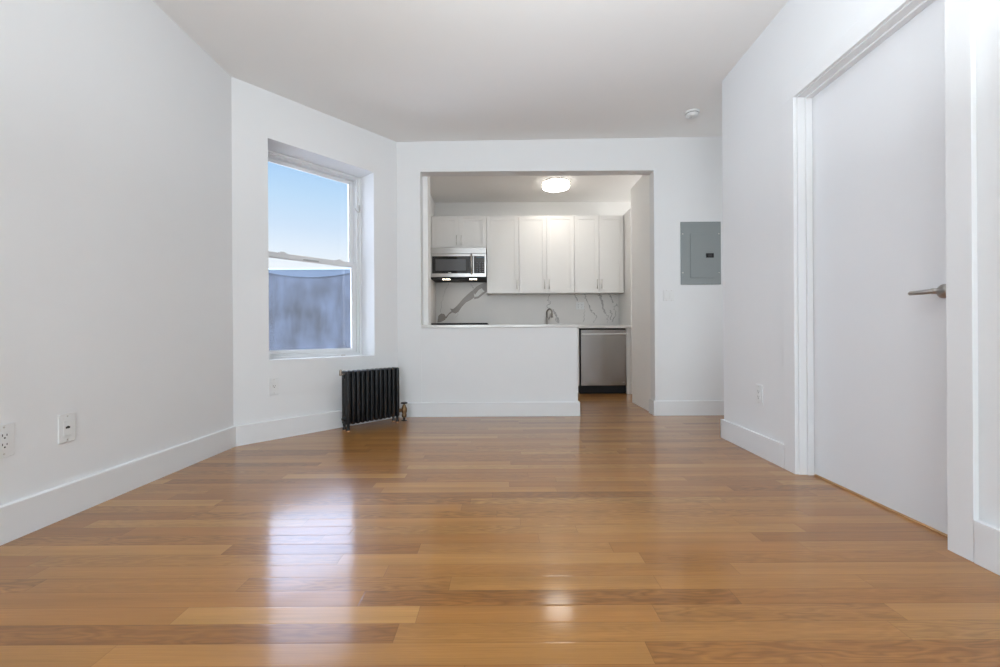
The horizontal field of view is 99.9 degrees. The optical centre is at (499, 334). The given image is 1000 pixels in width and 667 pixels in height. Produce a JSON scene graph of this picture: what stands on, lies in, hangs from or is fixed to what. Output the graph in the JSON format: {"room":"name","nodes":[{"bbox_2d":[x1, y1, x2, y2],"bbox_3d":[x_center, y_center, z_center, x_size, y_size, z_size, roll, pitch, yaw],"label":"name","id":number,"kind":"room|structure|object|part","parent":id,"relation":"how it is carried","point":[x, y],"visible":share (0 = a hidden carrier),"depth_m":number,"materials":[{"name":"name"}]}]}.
{"room":"empty living room","nodes":[
{"label":"empty living room","id":0,"kind":"room"},
{"bbox_2d":[0,0,232,504],"bbox_3d":[-1.958,-0.548,-0.810,0.160,2.660,7.880,0,0,0],"label":"wall","id":1,"kind":"structure","parent":0,"point":[116,276],"depth_m":2.01,"materials":[{"name":"white paint"}]},
{"bbox_2d":[0,422,14,457],"bbox_3d":[-1.868,0.398,1.581,0.009,0.124,0.071,0,0,0],"label":"wall outlet","id":2,"kind":"object","parent":1,"relation":"attached to","point":[7,431],"visible":1,"depth_m":1.59,"materials":[{"name":"plastic"}]},
{"bbox_2d":[0,441,9,449],"bbox_3d":[-1.866,0.416,1.581,0.004,0.028,0.033,0,0,0],"label":"receptacle","id":3,"kind":"object","parent":2,"relation":"attached to","point":[4,445],"depth_m":1.58,"materials":[{"name":"plastic"}]},
{"bbox_2d":[0,432,9,440],"bbox_3d":[-1.867,0.381,1.581,0.004,0.028,0.033,0,0,0],"label":"receptacle","id":4,"kind":"object","parent":2,"relation":"attached to","point":[4,436],"depth_m":1.58,"materials":[{"name":"plastic"}]},
{"bbox_2d":[58,412,75,443],"bbox_3d":[-1.869,0.400,1.813,0.008,0.124,0.071,0,0,0],"label":"jack plate","id":5,"kind":"object","parent":1,"relation":"attached to","point":[66,422],"visible":1,"depth_m":1.81,"materials":[{"name":"plastic"}]},
{"bbox_2d":[0,426,235,545],"bbox_3d":[-1.862,0.710,-0.838,0.018,0.143,7.605,0,0,0],"label":"baseboard","id":6,"kind":"structure","parent":1,"relation":"attached to","point":[21,517],"depth_m":1.95,"materials":[{"name":"white paint"}]},
{"bbox_2d":[231,77,397,425],"bbox_3d":[-1.554,-0.551,3.576,0.340,2.660,1.373,0,0,41],"label":"wall","id":7,"kind":"structure","parent":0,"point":[263,120],"depth_m":3.27,"materials":[{"name":"white paint"}]},
{"bbox_2d":[269,377,278,394],"bbox_3d":[-1.693,0.384,3.147,0.009,0.128,0.071,0,0,41],"label":"wall outlet","id":8,"kind":"object","parent":7,"relation":"attached to","point":[273,382],"visible":1,"depth_m":3.14,"materials":[{"name":"plastic"}]},
{"bbox_2d":[268,150,361,358],"bbox_3d":[-1.629,-0.640,3.634,0.133,1.655,0.889,0,0,41],"label":"window","id":9,"kind":"structure","parent":7,"relation":"attached to","point":[354,183],"depth_m":3.90,"materials":[{"name":"plastic"}]},
{"bbox_3d":[-1.660,-1.040,3.659,0.032,0.800,0.807,0,0,41],"label":"sash","id":10,"kind":"part","parent":9,"relation":"part of","materials":[{"name":"glass"}]},
{"bbox_3d":[-1.624,-0.257,3.632,0.032,0.827,0.807,0,0,41],"label":"sash","id":11,"kind":"part","parent":9,"relation":"part of","materials":[{"name":"glass"}]},
{"bbox_2d":[236,410,395,445],"bbox_3d":[-1.411,0.707,3.459,0.019,0.143,1.351,0,0,41],"label":"baseboard","id":12,"kind":"structure","parent":7,"relation":"attached to","point":[257,432],"depth_m":3.21,"materials":[{"name":"white paint"}]},
{"bbox_2d":[423,176,430,324],"bbox_3d":[-0.811,-0.553,4.180,0.219,2.655,0.160,0,0,0],"label":"wall","id":13,"kind":"structure","parent":0,"point":[426,179],"depth_m":4.10,"materials":[{"name":"paint"}]},
{"bbox_2d":[430,194,434,247],"bbox_3d":[-0.987,-0.552,5.100,0.133,2.655,2.000,0,0,0],"label":"wall","id":14,"kind":"structure","parent":0,"point":[432,203],"depth_m":5.68,"materials":[{"name":"paint"}]},
{"bbox_2d":[431,279,435,322],"bbox_3d":[-0.914,-0.442,5.647,0.011,0.595,0.614,0,0,0],"label":"side splash","id":15,"kind":"object","parent":14,"relation":"attached to","point":[433,284],"visible":0.43,"depth_m":5.74,"materials":[{"name":"white stone"}]},
{"bbox_2d":[152,0,788,141],"bbox_3d":[0.663,-1.932,-0.325,5.450,0.207,8.850,0,0,0],"label":"ceiling","id":16,"kind":"structure","parent":0,"point":[395,70],"depth_m":2.80,"materials":[{"name":"paint"}]},
{"bbox_2d":[684,108,699,118],"bbox_3d":[1.615,-1.849,3.530,0.120,0.046,0.120,0,0,0],"label":"smoke detector","id":17,"kind":"object","parent":16,"relation":"attached to","point":[692,113],"visible":1,"depth_m":3.50,"materials":[{"name":"plastic"}]},
{"bbox_2d":[0,391,999,666],"bbox_3d":[0.680,0.826,0.675,5.450,0.120,10.850,0,0,0],"label":"floor","id":18,"kind":"structure","parent":0,"point":[616,533],"depth_m":1.41,"materials":[{"name":"brown wood"}]},
{"bbox_2d":[339,367,407,431],"bbox_3d":[-1.070,0.525,3.591,0.100,0.503,0.651,0,0,41],"label":"radiator","id":19,"kind":"object","parent":18,"relation":"on","point":[367,394],"visible":1,"depth_m":3.52,"materials":[{"name":"black metal"}]},
{"bbox_2d":[431,323,488,324],"bbox_3d":[-0.529,0.310,5.620,0.745,0.927,0.661,0,0,0],"label":"range","id":20,"kind":"object","parent":18,"relation":"on","point":[431,323],"visible":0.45,"depth_m":5.34,"materials":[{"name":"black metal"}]},
{"bbox_2d":[577,328,578,385],"bbox_3d":[0.438,0.343,5.668,1.172,0.849,0.564,0,0,0],"label":"base cabinet","id":21,"kind":"object","parent":18,"relation":"on","point":[577,328],"visible":0.04,"depth_m":5.42,"materials":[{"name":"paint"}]},
{"bbox_2d":[577,325,630,328],"bbox_3d":[0.763,-0.101,5.670,1.832,0.032,0.569,0,0,0],"label":"countertop","id":22,"kind":"structure","parent":21,"relation":"on","point":[628,326],"depth_m":5.38,"materials":[{"name":"white stone"}]},
{"bbox_2d":[546,308,552,323],"bbox_3d":[0.672,-0.241,5.757,0.085,0.249,0.145,0,0,-9],"label":"faucet","id":23,"kind":"object","parent":22,"relation":"on","point":[550,309],"visible":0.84,"depth_m":5.78,"materials":[{"name":"silver metal"}]},
{"bbox_2d":[578,328,626,393],"bbox_3d":[1.331,0.339,5.661,0.599,0.846,0.598,0,0,0],"label":"dishwasher","id":24,"kind":"object","parent":18,"relation":"on","point":[602,352],"visible":0.99,"depth_m":5.41,"materials":[{"name":"silver metal"}]},
{"bbox_3d":[1.333,-0.011,5.386,0.570,0.023,0.049,0,0,0],"label":"handle","id":25,"kind":"part","parent":24,"relation":"part of","materials":[{"name":"silver metal"}]},
{"bbox_2d":[618,208,631,393],"bbox_3d":[1.688,-0.433,5.669,0.019,2.385,0.568,0,0,0],"label":"end panel","id":26,"kind":"object","parent":18,"relation":"on","point":[624,299],"visible":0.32,"depth_m":5.52,"materials":[{"name":"paint"}]},
{"bbox_2d":[626,328,630,393],"bbox_3d":[1.659,0.336,5.440,0.046,0.848,0.040,0,0,0],"label":"strip","id":27,"kind":"object","parent":18,"relation":"on","point":[628,391],"visible":1,"depth_m":5.42,"materials":[{"name":"paint"}]},
{"bbox_2d":[435,202,630,325],"bbox_3d":[1.188,-0.565,6.035,4.217,2.655,0.130,0,0,0],"label":"wall","id":28,"kind":"structure","parent":0,"point":[486,209],"depth_m":5.97,"materials":[{"name":"paint"}]},
{"bbox_2d":[432,216,486,249],"bbox_3d":[-0.551,-1.377,5.787,0.738,0.443,0.342,0,0,0],"label":"upper cabinet","id":29,"kind":"object","parent":28,"relation":"attached to","point":[447,231],"visible":0.73,"depth_m":5.66,"materials":[{"name":"paint"}]},
{"bbox_3d":[-0.736,-1.376,5.660,0.366,0.443,0.019,0,0,0],"label":"door","id":30,"kind":"part","parent":29,"relation":"part of","materials":[{"name":"paint"}]},
{"bbox_2d":[431,248,486,282],"bbox_3d":[-0.551,-0.949,5.725,0.737,0.408,0.450,0,0,0],"label":"microwave","id":31,"kind":"object","parent":29,"relation":"attached to","point":[447,264],"visible":0.94,"depth_m":5.55,"materials":[{"name":"silver metal"}]},
{"bbox_3d":[-0.632,-0.919,5.560,0.574,0.302,0.030,0,0,0],"label":"door","id":32,"kind":"part","parent":31,"relation":"part of","materials":[{"name":"silver metal"}]},
{"bbox_3d":[-0.627,-0.927,5.560,0.542,0.227,0.022,0,0,0],"label":"door glass","id":33,"kind":"part","parent":31,"relation":"part of","materials":[{"name":"black glass"}]},
{"bbox_2d":[431,277,485,279],"bbox_3d":[-0.550,-0.756,5.745,0.737,0.022,0.400,0,0,0],"label":"vent hood","id":34,"kind":"object","parent":31,"relation":"attached to","point":[433,278],"depth_m":5.57,"materials":[{"name":"black metal"}]},
{"bbox_3d":[-0.274,-0.929,5.561,0.139,0.227,0.025,0,0,0],"label":"panel glass","id":35,"kind":"part","parent":31,"relation":"part of","materials":[{"name":"black glass"}]},
{"bbox_3d":[-0.263,-0.921,5.560,0.161,0.302,0.030,0,0,0],"label":"control panel","id":36,"kind":"part","parent":31,"relation":"part of","materials":[{"name":"silver metal"}]},
{"bbox_3d":[-0.365,-1.378,5.660,0.366,0.443,0.019,0,0,0],"label":"door","id":37,"kind":"part","parent":29,"relation":"part of","materials":[{"name":"paint"}]},
{"bbox_2d":[487,216,518,294],"bbox_3d":[0.038,-1.082,5.787,0.431,1.040,0.342,0,0,0],"label":"upper cabinet","id":38,"kind":"object","parent":28,"relation":"attached to","point":[502,231],"visible":1,"depth_m":5.66,"materials":[{"name":"paint"}]},
{"bbox_2d":[436,282,617,325],"bbox_3d":[0.401,-0.642,5.961,2.641,1.051,0.014,0,0,0],"label":"backsplash","id":39,"kind":"structure","parent":28,"relation":"attached to","point":[456,302],"depth_m":5.95,"materials":[{"name":"white stone"}]},
{"bbox_2d":[576,302,583,308],"bbox_3d":[1.135,-0.414,5.951,0.112,0.104,0.009,0,0,0],"label":"wall outlet","id":40,"kind":"object","parent":39,"relation":"attached to","point":[579,305],"visible":1,"depth_m":5.95,"materials":[{"name":"plastic"}]},
{"bbox_2d":[518,215,573,294],"bbox_3d":[0.627,-1.086,5.787,0.741,1.040,0.342,0,0,0],"label":"upper cabinet","id":41,"kind":"object","parent":28,"relation":"attached to","point":[546,243],"visible":1,"depth_m":5.66,"materials":[{"name":"paint"}]},
{"bbox_3d":[0.442,-1.085,5.660,0.368,1.040,0.019,0,0,0],"label":"door","id":42,"kind":"part","parent":41,"relation":"part of","materials":[{"name":"paint"}]},
{"bbox_3d":[0.814,-1.087,5.660,0.368,1.040,0.019,0,0,0],"label":"door","id":43,"kind":"part","parent":41,"relation":"part of","materials":[{"name":"paint"}]},
{"bbox_2d":[571,215,623,294],"bbox_3d":[1.333,-1.090,5.787,0.663,1.040,0.342,0,0,0],"label":"upper cabinet","id":44,"kind":"object","parent":28,"relation":"attached to","point":[598,239],"visible":1,"depth_m":5.66,"materials":[{"name":"paint"}]},
{"bbox_3d":[1.166,-1.089,5.660,0.329,1.040,0.019,0,0,0],"label":"door","id":45,"kind":"part","parent":44,"relation":"part of","materials":[{"name":"paint"}]},
{"bbox_3d":[1.499,-1.091,5.660,0.329,1.040,0.019,0,0,0],"label":"door","id":46,"kind":"part","parent":44,"relation":"part of","materials":[{"name":"paint"}]},
{"bbox_2d":[430,175,641,202],"bbox_3d":[1.168,-1.964,5.100,4.440,0.145,2.000,0,0,0],"label":"ceiling","id":47,"kind":"structure","parent":0,"point":[587,188],"depth_m":5.45,"materials":[{"name":"paint"}]},
{"bbox_2d":[542,177,569,191],"bbox_3d":[0.689,-1.847,5.170,0.348,0.084,0.348,0,0,0],"label":"ceiling light","id":48,"kind":"object","parent":47,"relation":"attached to","point":[552,184],"visible":1,"depth_m":5.08,"materials":[{"name":"glass"}]},
{"bbox_2d":[543,182,568,191],"bbox_3d":[0.689,-1.813,5.170,0.328,0.015,0.328,0,0,0],"label":"diffuser","id":49,"kind":"object","parent":48,"relation":"attached to","point":[547,186],"depth_m":5.12,"materials":[{"name":"white glass"}]},
{"bbox_2d":[396,137,723,402],"bbox_3d":[1.167,-0.567,4.040,4.460,2.660,0.120,0,0,0],"label":"wall","id":50,"kind":"structure","parent":0,"point":[685,174],"depth_m":3.98,"materials":[{"name":"white paint"}]},
{"bbox_2d":[399,401,579,416],"bbox_3d":[-0.107,0.704,4.032,1.728,0.133,0.136,0,0,0],"label":"baseboard","id":51,"kind":"structure","parent":50,"relation":"attached to","point":[439,409],"depth_m":3.96,"materials":[{"name":"white paint"}]},
{"bbox_2d":[421,324,579,327],"bbox_3d":[0.005,-0.085,4.037,1.502,0.027,0.122,0,0,0],"label":"half wall cap","id":52,"kind":"object","parent":50,"relation":"on","point":[526,325],"visible":0.93,"depth_m":3.98,"materials":[{"name":"white stone"}]},
{"bbox_2d":[649,399,723,415],"bbox_3d":[2.379,0.687,4.035,1.851,0.137,0.141,0,0,0],"label":"baseboard","id":53,"kind":"structure","parent":50,"relation":"attached to","point":[656,408],"depth_m":3.96,"materials":[{"name":"white paint"}]},
{"bbox_2d":[680,222,720,284],"bbox_3d":[1.899,-0.774,3.969,0.380,0.594,0.022,0,0,0],"label":"electrical panel","id":54,"kind":"object","parent":50,"relation":"attached to","point":[700,242],"visible":1,"depth_m":3.97,"materials":[{"name":"grey metal"}]},
{"bbox_3d":[1.911,-0.750,3.967,0.222,0.420,0.005,0,0,0],"label":"panel door","id":55,"kind":"part","parent":54,"relation":"part of","materials":[{"name":"grey metal"}]},
{"bbox_2d":[631,175,650,410],"bbox_3d":[1.541,-0.444,4.423,0.136,2.410,0.645,0,0,0],"label":"wall","id":56,"kind":"structure","parent":0,"point":[640,207],"depth_m":4.40,"materials":[{"name":"paint"}]},
{"bbox_2d":[722,0,999,527],"bbox_3d":[1.595,-0.570,-0.825,0.141,2.660,7.850,0,0,2],"label":"wall","id":57,"kind":"structure","parent":0,"point":[802,30],"depth_m":2.48,"materials":[{"name":"white paint"}]},
{"bbox_2d":[721,419,783,467],"bbox_3d":[1.704,0.691,2.751,0.158,0.137,0.730,0,0,2],"label":"baseboard","id":58,"kind":"structure","parent":57,"relation":"attached to","point":[772,450],"depth_m":2.68,"materials":[{"name":"white paint"}]},
{"bbox_2d":[756,384,762,404],"bbox_3d":[1.634,0.374,2.648,0.009,0.124,0.071,0,0,2],"label":"wall outlet","id":59,"kind":"object","parent":57,"relation":"attached to","point":[759,388],"visible":1,"depth_m":2.64,"materials":[{"name":"plastic"}]},
{"bbox_2d":[782,0,978,561],"bbox_3d":[1.671,-0.315,1.891,0.159,2.152,0.981,0,0,2],"label":"door","id":60,"kind":"structure","parent":57,"relation":"in","point":[880,257],"depth_m":1.80,"materials":[{"name":"white paint"}]},
{"bbox_3d":[1.628,-0.165,1.624,0.020,0.019,0.095,0,0,-2],"label":"lever","id":61,"kind":"part","parent":60,"relation":"part of","materials":[{"name":"silver metal"}]},
{"bbox_3d":[1.650,-0.165,1.582,0.050,0.053,0.053,0,0,2],"label":"handle","id":62,"kind":"part","parent":60,"relation":"part of","materials":[{"name":"silver metal"}]},
{"bbox_2d":[974,520,999,575],"bbox_3d":[1.498,0.690,-1.598,0.024,0.143,5.999,0,0,2],"label":"baseboard","id":63,"kind":"structure","parent":57,"relation":"attached to","point":[986,536],"depth_m":1.36,"materials":[{"name":"white paint"}]},
{"label":"outside","id":64,"kind":"structure","parent":0,"visible":0},
{"bbox_2d":[269,268,350,349],"bbox_3d":[-5.590,1.650,9.695,7.600,6.306,0.490,0,0,0],"label":"wall","id":65,"kind":"structure","parent":64,"point":[310,308],"depth_m":9.50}
]}

